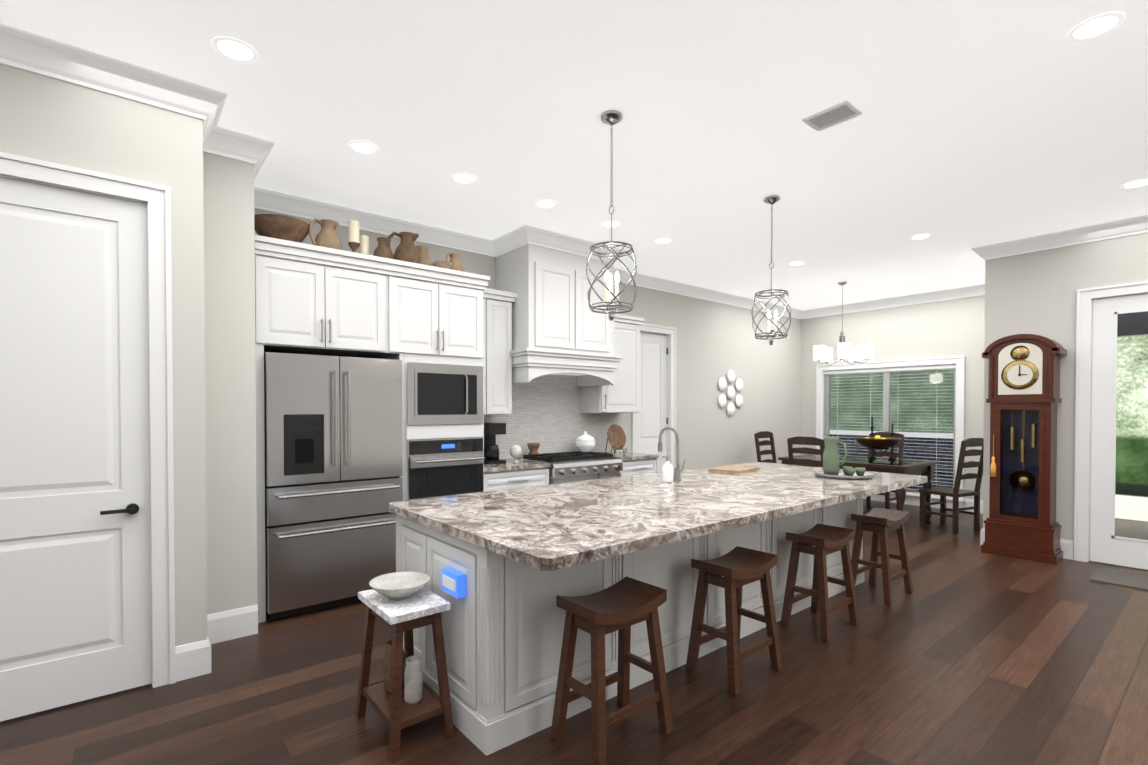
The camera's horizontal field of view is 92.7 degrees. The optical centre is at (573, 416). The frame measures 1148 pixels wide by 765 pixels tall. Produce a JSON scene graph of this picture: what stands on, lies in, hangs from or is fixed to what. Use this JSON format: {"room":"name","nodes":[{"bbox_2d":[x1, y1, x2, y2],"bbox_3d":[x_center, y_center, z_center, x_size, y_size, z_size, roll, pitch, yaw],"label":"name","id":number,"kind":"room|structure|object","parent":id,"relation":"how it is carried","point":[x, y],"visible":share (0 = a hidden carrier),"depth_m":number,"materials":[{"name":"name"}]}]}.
{"room":"kitchen","nodes":[
{"label":"kitchen","id":0,"kind":"room"},
{"bbox_2d":[0,63,211,646],"bbox_3d":[-3.648,-0.149,1.732,4.120,3.170,0.100,-1,1,-39],"label":"wall","id":1,"kind":"structure","parent":0,"point":[46,118],"depth_m":2.92,"materials":[{"name":"grey paint"}]},
{"bbox_2d":[0,152,175,721],"bbox_3d":[-2.546,0.111,2.609,1.020,2.624,0.151,-1,1,-39],"label":"door","id":2,"kind":"structure","parent":1,"relation":"attached to","point":[87,588],"depth_m":2.70,"materials":[{"name":"white wood"}]},
{"bbox_2d":[0,23,227,130],"bbox_3d":[-3.544,-1.665,1.667,4.222,0.134,0.102,-1,1,-39],"label":"crown molding","id":3,"kind":"structure","parent":1,"relation":"attached to","point":[58,59],"depth_m":2.69,"materials":[{"name":"white wood"}]},
{"bbox_2d":[197,623,213,673],"bbox_3d":[-2.154,1.324,3.192,0.016,0.184,0.456,-1,1,-39],"label":"baseboard","id":4,"kind":"structure","parent":1,"relation":"attached to","point":[204,647],"depth_m":3.01,"materials":[{"name":"white wood"}]},
{"bbox_2d":[203,123,231,155],"bbox_3d":[-2.122,-1.686,3.187,0.110,0.134,0.440,-1,1,-39],"label":"crown molding","id":5,"kind":"structure","parent":1,"relation":"attached to","point":[213,140],"depth_m":3.34,"materials":[{"name":"white wood"}]},
{"bbox_2d":[208,156,256,611],"bbox_3d":[-2.417,-0.178,3.884,0.115,3.170,0.980,-1,1,-39],"label":"wall","id":6,"kind":"structure","parent":0,"point":[231,189],"depth_m":3.46,"materials":[{"name":"grey paint"}]},
{"bbox_2d":[207,605,257,642],"bbox_3d":[-2.170,1.320,3.463,0.295,0.184,0.016,-1,1,-39],"label":"baseboard","id":7,"kind":"structure","parent":6,"relation":"attached to","point":[240,622],"depth_m":3.47,"materials":[{"name":"white wood"}]},
{"bbox_2d":[236,135,274,206],"bbox_3d":[-2.240,-1.694,3.801,0.127,0.134,0.862,-1,1,-39],"label":"crown molding","id":8,"kind":"structure","parent":6,"relation":"attached to","point":[256,150],"depth_m":3.49,"materials":[{"name":"white wood"}]},
{"bbox_2d":[254,208,800,469],"bbox_3d":[0.720,-0.221,7.060,8.765,3.170,0.140,-1,1,-39],"label":"wall","id":9,"kind":"structure","parent":0,"point":[716,342],"depth_m":8.11,"materials":[{"name":"grey paint"}]},
{"bbox_2d":[255,245,338,356],"bbox_3d":[-2.182,-0.808,4.102,0.529,0.635,0.720,-1,1,-39],"label":"upper cabinet","id":10,"kind":"object","parent":9,"relation":"attached to","point":[297,302],"depth_m":3.84,"materials":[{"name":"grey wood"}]},
{"bbox_2d":[323,261,398,358],"bbox_3d":[-1.846,-0.812,4.379,0.595,0.635,0.720,-1,1,-39],"label":"upper cabinet","id":11,"kind":"object","parent":9,"relation":"attached to","point":[368,294],"depth_m":4.16,"materials":[{"name":"grey wood"}]},
{"bbox_2d":[254,214,463,271],"bbox_3d":[-1.635,-1.381,4.468,1.765,0.330,0.400,-1,1,-39],"label":"pottery","id":12,"kind":"object","parent":11,"relation":"on","point":[282,227],"visible":0.6,"depth_m":4.25,"materials":[{"name":"brown ceramic"}]},
{"bbox_2d":[399,269,446,352],"bbox_3d":[-1.515,-0.816,4.652,0.570,0.635,0.720,-1,1,-39],"label":"upper cabinet","id":13,"kind":"object","parent":9,"relation":"attached to","point":[422,297],"depth_m":4.42,"materials":[{"name":"grey wood"}]},
{"bbox_2d":[447,277,486,356],"bbox_3d":[-1.202,-0.819,4.909,0.495,0.635,0.720,-1,1,-39],"label":"upper cabinet","id":14,"kind":"object","parent":9,"relation":"attached to","point":[466,300],"depth_m":4.68,"materials":[{"name":"grey wood"}]},
{"bbox_2d":[487,293,494,416],"bbox_3d":[-1.015,-0.587,5.292,0.275,1.150,0.370,-1,1,-39],"label":"upper cabinet","id":15,"kind":"object","parent":9,"relation":"attached to","point":[490,296],"depth_m":5.24,"materials":[{"name":"grey wood"}]},
{"bbox_2d":[495,293,514,416],"bbox_3d":[-0.857,-0.589,5.422,0.355,1.150,0.370,-1,1,-39],"label":"upper cabinet","id":16,"kind":"object","parent":9,"relation":"attached to","point":[504,305],"depth_m":5.34,"materials":[{"name":"grey wood"}]},
{"bbox_2d":[254,189,803,318],"bbox_3d":[0.720,-1.735,6.883,8.565,0.134,0.102,-1,1,-39],"label":"crown molding","id":17,"kind":"structure","parent":9,"relation":"attached to","point":[273,201],"depth_m":5.17,"materials":[{"name":"white wood"}]},
{"bbox_2d":[495,225,618,360],"bbox_3d":[-0.185,-1.213,5.805,1.120,1.148,0.620,-1,1,-39],"label":"upper cabinet","id":18,"kind":"object","parent":9,"relation":"attached to","point":[532,348],"depth_m":5.44,"materials":[{"name":"grey wood"}]},
{"bbox_2d":[579,317,642,412],"bbox_3d":[0.427,-0.583,6.473,0.637,1.090,0.380,-1,1,-39],"label":"upper cabinet","id":19,"kind":"object","parent":9,"relation":"attached to","point":[613,386],"depth_m":6.31,"materials":[{"name":"grey wood"}]},
{"bbox_2d":[631,323,675,472],"bbox_3d":[1.033,0.079,7.278,0.840,2.564,0.128,-1,1,-39],"label":"door","id":20,"kind":"structure","parent":9,"relation":"attached to","point":[653,417],"depth_m":7.36,"materials":[{"name":"white wood"}]},
{"bbox_2d":[718,370,743,415],"bbox_3d":[2.391,-0.352,8.305,0.643,0.710,0.046,-1,1,-39],"label":"plaques","id":21,"kind":"object","parent":9,"relation":"attached to","point":[722,385],"visible":0.98,"depth_m":8.27,"materials":[{"name":"white ceramic"}]},
{"bbox_2d":[0,499,1147,764],"bbox_3d":[1.814,1.435,4.072,15.700,0.060,10.500,-1,1,-39],"label":"floor","id":22,"kind":"structure","parent":0,"point":[966,651],"depth_m":2.77,"materials":[{"name":"brown wood"}]},
{"bbox_2d":[264,352,402,619],"bbox_3d":[-1.915,0.474,4.244,0.940,1.833,0.807,-1,1,-39],"label":"fridge","id":23,"kind":"object","parent":22,"relation":"on","point":[333,436],"visible":0.94,"depth_m":3.93,"materials":[{"name":"grey metal"}]},
{"bbox_2d":[356,587,453,761],"bbox_3d":[-0.785,1.129,2.512,0.284,0.597,0.454,-1,1,-39],"label":"side table","id":24,"kind":"object","parent":22,"relation":"on","point":[421,607],"visible":0.92,"depth_m":2.42,"materials":[{"name":"brown wood"}]},
{"bbox_2d":[384,639,404,693],"bbox_3d":[-0.862,1.171,2.578,0.137,0.223,0.093,0,1,27],"label":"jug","id":25,"kind":"object","parent":24,"relation":"on","point":[388,653],"depth_m":2.53,"materials":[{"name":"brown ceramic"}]},
{"bbox_2d":[369,571,429,599],"bbox_3d":[-0.801,0.792,2.520,0.270,0.075,0.270,-1,1,-39],"label":"ceramic bowl","id":26,"kind":"object","parent":24,"relation":"on","point":[400,585],"visible":1,"depth_m":2.56,"materials":[{"name":"ceramic"}]},
{"bbox_2d":[402,654,422,703],"bbox_3d":[-0.725,1.190,2.472,0.078,0.188,0.080,-1,1,-39],"label":"jug","id":27,"kind":"object","parent":24,"relation":"on","point":[412,679],"depth_m":2.44,"materials":[{"name":"white ceramic"}]},
{"bbox_2d":[379,353,490,500],"bbox_3d":[-1.294,0.446,4.832,0.758,1.894,0.749,-1,1,-39],"label":"tall cabinet","id":28,"kind":"object","parent":22,"relation":"on","point":[444,395],"depth_m":4.53,"materials":[{"name":"grey wood"}]},
{"bbox_2d":[491,469,548,490],"bbox_3d":[-0.736,0.943,5.368,0.776,0.887,0.640,-1,1,-39],"label":"base cabinet","id":29,"kind":"object","parent":22,"relation":"on","point":[518,478],"depth_m":5.13,"materials":[{"name":"grey wood"}]},
{"bbox_2d":[491,457,550,472],"bbox_3d":[-0.730,0.477,5.354,0.776,0.040,0.660,-1,1,-39],"label":"countertop","id":30,"kind":"structure","parent":29,"relation":"on","point":[506,467],"depth_m":5.20,"materials":[{"name":"beige stone"}]},
{"bbox_2d":[484,423,505,463],"bbox_3d":[-0.817,0.262,5.357,0.190,0.390,0.260,-1,1,-39],"label":"coffee maker","id":31,"kind":"object","parent":30,"relation":"on","point":[491,446],"visible":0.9,"depth_m":5.28,"materials":[{"name":"black plastic"}]},
{"bbox_2d":[510,445,521,462],"bbox_3d":[-0.571,0.369,5.367,0.120,0.175,0.117,-1,1,-39],"label":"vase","id":32,"kind":"object","parent":30,"relation":"on","point":[515,452],"visible":1,"depth_m":5.33,"materials":[{"name":"grey ceramic"}]},
{"bbox_2d":[517,451,622,484],"bbox_3d":[-0.030,0.889,5.858,0.922,0.960,0.718,-1,1,-39],"label":"range","id":33,"kind":"object","parent":22,"relation":"on","point":[574,466],"visible":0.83,"depth_m":5.63,"materials":[{"name":"silver metal"}]},
{"bbox_2d":[527,443,539,454],"bbox_3d":[-0.428,0.349,5.807,0.140,0.120,0.136,-1,1,-39],"label":"mortar","id":34,"kind":"object","parent":33,"relation":"on","point":[533,448],"visible":1,"depth_m":5.76,"materials":[{"name":"brown wood"}]},
{"bbox_2d":[575,431,595,451],"bbox_3d":[0.129,0.286,6.200,0.300,0.235,0.236,-1,1,-39],"label":"tureen","id":35,"kind":"object","parent":33,"relation":"on","point":[585,442],"visible":1,"depth_m":6.12,"materials":[{"name":"white ceramic"}]},
{"bbox_2d":[550,576,672,764],"bbox_3d":[0.171,1.108,2.444,0.452,0.643,0.322,-1,1,-39],"label":"stool","id":36,"kind":"object","parent":22,"relation":"on","point":[623,605],"visible":1,"depth_m":2.40,"materials":[{"name":"brown wood"}]},
{"bbox_2d":[389,498,864,755],"bbox_3d":[0.701,0.965,3.836,3.696,0.882,1.024,-1,1,-39],"label":"kitchen island","id":37,"kind":"object","parent":22,"relation":"on","point":[502,569],"depth_m":2.61,"materials":[{"name":"grey paint"}]},
{"bbox_2d":[389,462,927,573],"bbox_3d":[0.865,0.502,3.686,3.740,0.044,1.510,-1,1,-39],"label":"island countertop","id":38,"kind":"structure","parent":37,"relation":"on","point":[546,529],"depth_m":2.93,"materials":[{"name":"beige stone"}]},
{"bbox_2d":[662,456,672,482],"bbox_3d":[0.668,0.380,3.939,0.076,0.191,0.089,-1,1,-39],"label":"soap dispenser","id":39,"kind":"object","parent":38,"relation":"on","point":[667,472],"visible":1,"depth_m":3.90,"materials":[{"name":"white ceramic"}]},
{"bbox_2d":[658,426,685,479],"bbox_3d":[0.738,0.275,4.152,0.104,0.397,0.219,-1,1,-39],"label":"faucet","id":40,"kind":"object","parent":38,"relation":"on","point":[678,470],"visible":1,"depth_m":4.07,"materials":[{"name":"silver metal"}]},
{"bbox_2d":[708,465,759,473],"bbox_3d":[1.379,0.455,4.698,0.280,0.022,0.400,1,1,43],"label":"cutting board","id":41,"kind":"object","parent":38,"relation":"on","point":[737,469],"visible":1,"depth_m":4.64,"materials":[{"name":"beige wood"}]},
{"bbox_2d":[813,436,873,479],"bbox_3d":[2.097,0.315,4.264,0.430,0.312,0.430,-1,1,-39],"label":"pitcher tray set","id":42,"kind":"object","parent":38,"relation":"on","point":[832,464],"visible":1,"depth_m":4.20,"materials":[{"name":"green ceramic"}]},
{"bbox_2d":[619,457,658,476],"bbox_3d":[0.530,0.929,6.409,0.626,0.887,0.640,-1,1,-39],"label":"base cabinet","id":43,"kind":"object","parent":22,"relation":"on","point":[630,468],"depth_m":6.16,"materials":[{"name":"grey wood"}]},
{"bbox_2d":[612,450,658,460],"bbox_3d":[0.532,0.464,6.392,0.616,0.040,0.660,-1,1,-39],"label":"countertop","id":44,"kind":"structure","parent":43,"relation":"on","point":[624,456],"depth_m":6.20,"materials":[{"name":"beige stone"}]},
{"bbox_2d":[605,424,626,453],"bbox_3d":[0.477,0.267,6.422,0.300,0.345,0.228,-1,1,-39],"label":"plate stand","id":45,"kind":"object","parent":44,"relation":"on","point":[616,437],"visible":0.98,"depth_m":6.41,"materials":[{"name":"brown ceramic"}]},
{"bbox_2d":[685,546,782,695],"bbox_3d":[0.889,1.100,3.035,0.452,0.643,0.322,-1,1,-39],"label":"stool","id":46,"kind":"object","parent":22,"relation":"on","point":[738,568],"visible":1,"depth_m":2.99,"materials":[{"name":"brown wood"}]},
{"bbox_2d":[754,431,776,462],"bbox_3d":[3.008,0.791,8.043,0.460,1.119,0.529,-1,1,-39],"label":"chair","id":47,"kind":"object","parent":22,"relation":"on","point":[762,434],"visible":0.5,"depth_m":8.19,"materials":[{"name":"brown wood"}]},
{"bbox_2d":[787,436,824,466],"bbox_3d":[3.006,0.807,6.818,0.529,1.119,0.460,-1,1,-39],"label":"chair","id":48,"kind":"object","parent":22,"relation":"on","point":[799,440],"visible":0.17,"depth_m":6.67,"materials":[{"name":"brown wood"}]},
{"bbox_2d":[780,523,859,641],"bbox_3d":[1.655,1.091,3.678,0.452,0.643,0.322,-1,1,-39],"label":"stool","id":49,"kind":"object","parent":22,"relation":"on","point":[824,540],"visible":1,"depth_m":3.63,"materials":[{"name":"brown wood"}]},
{"bbox_2d":[778,454,937,531],"bbox_3d":[3.723,0.967,7.255,1.050,0.789,1.600,-1,1,-39],"label":"dining table","id":50,"kind":"object","parent":22,"relation":"on","point":[906,466],"visible":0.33,"depth_m":6.84,"materials":[{"name":"brown wood"}]},
{"bbox_2d":[868,417,875,458],"bbox_3d":[4.028,0.289,7.393,0.097,0.560,0.097,1,1,36],"label":"candlestick","id":51,"kind":"object","parent":50,"relation":"on","point":[871,427],"depth_m":7.38,"materials":[{"name":"black metal"}]},
{"bbox_2d":[854,435,901,461],"bbox_3d":[3.875,0.410,6.984,0.540,0.334,0.540,-1,1,-39],"label":"bowl","id":52,"kind":"object","parent":50,"relation":"on","point":[876,442],"visible":1,"depth_m":6.86,"materials":[{"name":"brown wood"}]},
{"bbox_2d":[888,423,895,459],"bbox_3d":[4.204,0.332,7.228,0.097,0.480,0.097,1,1,36],"label":"candlestick","id":53,"kind":"object","parent":50,"relation":"on","point":[891,434],"depth_m":7.22,"materials":[{"name":"black metal"}]},
{"bbox_2d":[851,507,912,604],"bbox_3d":[2.414,1.083,4.314,0.452,0.643,0.322,-1,1,-39],"label":"stool","id":54,"kind":"object","parent":22,"relation":"on","point":[880,523],"visible":0.96,"depth_m":4.27,"materials":[{"name":"brown wood"}]},
{"bbox_2d":[866,432,903,508],"bbox_3d":[4.360,0.794,7.815,0.529,1.119,0.460,-1,1,-39],"label":"chair","id":55,"kind":"object","parent":22,"relation":"on","point":[899,455],"visible":0.38,"depth_m":7.84,"materials":[{"name":"brown wood"}]},
{"bbox_2d":[919,438,983,533],"bbox_3d":[4.570,0.810,6.599,0.460,1.119,0.529,0,1,-24],"label":"chair","id":56,"kind":"object","parent":22,"relation":"on","point":[955,492],"visible":0.92,"depth_m":6.47,"materials":[{"name":"brown wood"}]},
{"bbox_2d":[981,334,1066,564],"bbox_3d":[4.446,0.293,5.425,0.337,2.184,0.600,-1,1,-39],"label":"grandfather clock","id":57,"kind":"object","parent":22,"relation":"on","point":[1023,400],"visible":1,"depth_m":5.37,"materials":[{"name":"brown wood"}]},
{"bbox_2d":[982,528,1073,559],"bbox_3d":[4.594,1.292,5.557,0.016,0.184,0.715,-1,1,-39],"label":"baseboard","id":58,"kind":"structure","parent":22,"relation":"on","point":[1067,546],"depth_m":5.31,"materials":[{"name":"white wood"}]},
{"bbox_2d":[1090,567,1147,590],"bbox_3d":[4.954,1.393,4.394,0.560,0.014,1.110,-1,1,-39],"label":"doormat","id":59,"kind":"object","parent":22,"relation":"on","point":[1135,580],"visible":1,"depth_m":4.66,"materials":[{"name":"beige fabric"}]},
{"bbox_2d":[0,0,1147,309],"bbox_3d":[1.814,-1.795,4.028,15.700,0.060,10.500,-1,1,-39],"label":"ceiling","id":60,"kind":"structure","parent":0,"point":[980,122],"depth_m":3.20,"materials":[{"name":"white paint"}]},
{"bbox_2d":[211,36,258,63],"bbox_3d":[-1.614,-1.753,2.607,0.192,0.026,0.192,1,1,42],"label":"recessed light","id":61,"kind":"object","parent":60,"relation":"in","point":[240,51],"depth_m":2.60,"materials":[{"name":"white plastic"}]},
{"bbox_2d":[348,140,378,154],"bbox_3d":[-1.377,-1.766,3.579,0.192,0.026,0.192,1,1,42],"label":"recessed light","id":62,"kind":"object","parent":60,"relation":"in","point":[358,146],"depth_m":3.57,"materials":[{"name":"white"}]},
{"bbox_2d":[451,173,476,184],"bbox_3d":[-0.818,-1.772,4.064,0.192,0.026,0.192,1,1,42],"label":"recessed light","id":63,"kind":"object","parent":60,"relation":"in","point":[460,178],"depth_m":4.05,"materials":[{"name":"white plastic"}]},
{"bbox_2d":[534,200,556,208],"bbox_3d":[-0.236,-1.779,4.569,0.192,0.026,0.192,1,1,42],"label":"recessed light","id":64,"kind":"object","parent":60,"relation":"in","point":[544,204],"depth_m":4.57,"materials":[{"name":"white"}]},
{"bbox_2d":[600,221,620,227],"bbox_3d":[0.338,-1.786,5.067,0.192,0.026,0.192,1,1,42],"label":"recessed light","id":65,"kind":"object","parent":60,"relation":"in","point":[606,224],"depth_m":5.07,"materials":[{"name":"white"}]},
{"bbox_2d":[586,110,636,320],"bbox_3d":[0.220,-1.156,3.204,0.309,1.194,0.309,-1,1,-39],"label":"pendant light","id":66,"kind":"object","parent":60,"relation":"hanging from","point":[611,118],"visible":1,"depth_m":3.19,"materials":[{"name":"silver metal"}]},
{"bbox_2d":[653,238,671,243],"bbox_3d":[0.906,-1.793,5.573,0.192,0.026,0.192,1,1,42],"label":"recessed light","id":67,"kind":"object","parent":60,"relation":"in","point":[661,240],"depth_m":5.58,"materials":[{"name":"white"}]},
{"bbox_2d":[751,195,791,344],"bbox_3d":[1.605,-1.173,4.448,0.309,1.194,0.309,-1,1,-39],"label":"pendant light","id":68,"kind":"object","parent":60,"relation":"hanging from","point":[770,335],"visible":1,"depth_m":4.43,"materials":[{"name":"silver metal"}]},
{"bbox_2d":[788,261,804,265],"bbox_3d":[2.617,-1.804,6.437,0.192,0.026,0.192,0,1,24],"label":"recessed light","id":69,"kind":"object","parent":60,"relation":"in","point":[796,263],"depth_m":6.43,"materials":[{"name":"white"}]},
{"bbox_2d":[802,100,862,131],"bbox_3d":[1.505,-1.747,3.192,0.198,0.012,0.260,-1,1,-39],"label":"ceiling vent","id":70,"kind":"object","parent":60,"relation":"in","point":[841,112],"visible":0.98,"depth_m":3.19,"materials":[{"name":"white metal"}]},
{"bbox_2d":[813,281,873,365],"bbox_3d":[3.655,-1.254,7.415,0.713,1.110,0.723,-1,1,-39],"label":"chandelier","id":71,"kind":"object","parent":60,"relation":"hanging from","point":[824,353],"visible":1,"depth_m":7.37,"materials":[{"name":"white glass"}]},
{"bbox_2d":[909,233,931,239],"bbox_3d":[3.443,-1.791,5.433,0.192,0.026,0.192,1,1,42],"label":"recessed light","id":72,"kind":"object","parent":60,"relation":"in","point":[919,236],"depth_m":5.42,"materials":[{"name":"white"}]},
{"bbox_2d":[971,215,1147,260],"bbox_3d":[5.852,-1.695,3.921,0.102,0.134,5.002,-1,1,-39],"label":"crown molding","id":73,"kind":"structure","parent":60,"relation":"attached to","point":[1139,224],"depth_m":5.26,"materials":[{"name":"white wood"}]},
{"bbox_2d":[1067,11,1125,41],"bbox_3d":[2.335,-1.751,2.451,0.192,0.026,0.192,1,1,42],"label":"recessed light","id":74,"kind":"object","parent":60,"relation":"in","point":[1099,25],"depth_m":2.44,"materials":[{"name":"white"}]},
{"bbox_2d":[1120,178,1147,188],"bbox_3d":[4.277,-1.774,4.151,0.192,0.026,0.192,1,1,42],"label":"recessed light","id":75,"kind":"object","parent":60,"relation":"in","point":[1141,182],"depth_m":4.16,"materials":[{"name":"white plastic"}]},
{"bbox_2d":[800,295,984,499],"bbox_3d":[5.120,-0.239,8.453,0.200,3.170,3.300,-1,1,-39],"label":"wall","id":76,"kind":"structure","parent":0,"point":[949,328],"depth_m":8.26,"materials":[{"name":"grey paint"}]},
{"bbox_2d":[816,356,964,507],"bbox_3d":[4.912,0.213,8.644,0.205,2.160,2.190,-1,1,-39],"label":"window","id":77,"kind":"structure","parent":76,"relation":"in","point":[823,387],"depth_m":8.49,"materials":[{"name":"white"}]},
{"bbox_2d":[804,284,984,318],"bbox_3d":[5.009,-1.755,8.329,0.102,0.134,3.080,-1,1,-39],"label":"crown molding","id":78,"kind":"structure","parent":76,"relation":"attached to","point":[976,290],"depth_m":8.35,"materials":[{"name":"white wood"}]},
{"bbox_2d":[863,492,982,513],"bbox_3d":[5.014,1.253,8.431,0.016,0.184,3.170,-1,1,-39],"label":"baseboard","id":79,"kind":"structure","parent":76,"relation":"attached to","point":[968,502],"depth_m":8.02,"materials":[{"name":"white wood"}]},
{"bbox_2d":[980,529,981,544],"bbox_3d":[5.171,1.279,6.517,2.126,0.184,0.016,-1,1,-39],"label":"baseboard","id":80,"kind":"structure","parent":76,"relation":"attached to","point":[981,529],"depth_m":5.84,"materials":[{"name":"white wood"}]},
{"bbox_2d":[983,232,1147,559],"bbox_3d":[5.962,-0.179,3.966,0.100,3.170,4.900,-1,1,-39],"label":"wall","id":81,"kind":"structure","parent":0,"point":[1035,293],"depth_m":5.35,"materials":[{"name":"grey paint"}]},
{"bbox_2d":[1074,281,1147,569],"bbox_3d":[5.214,0.094,4.857,0.128,2.599,1.120,-1,1,-39],"label":"door","id":82,"kind":"structure","parent":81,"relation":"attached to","point":[1099,310],"depth_m":5.15,"materials":[{"name":"white wood"}]},
{"label":"outside","id":83,"kind":"structure","parent":0,"visible":0},
{"bbox_2d":[824,364,955,496],"bbox_3d":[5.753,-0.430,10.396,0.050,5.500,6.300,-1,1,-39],"label":"window blinds","id":84,"kind":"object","parent":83,"point":[903,415],"depth_m":9.98,"materials":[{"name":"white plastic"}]},
{"bbox_2d":[1115,311,1147,520],"bbox_3d":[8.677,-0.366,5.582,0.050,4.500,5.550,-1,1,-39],"label":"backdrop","id":85,"kind":"structure","parent":83,"point":[1136,430],"depth_m":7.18,"materials":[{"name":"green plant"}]}
]}

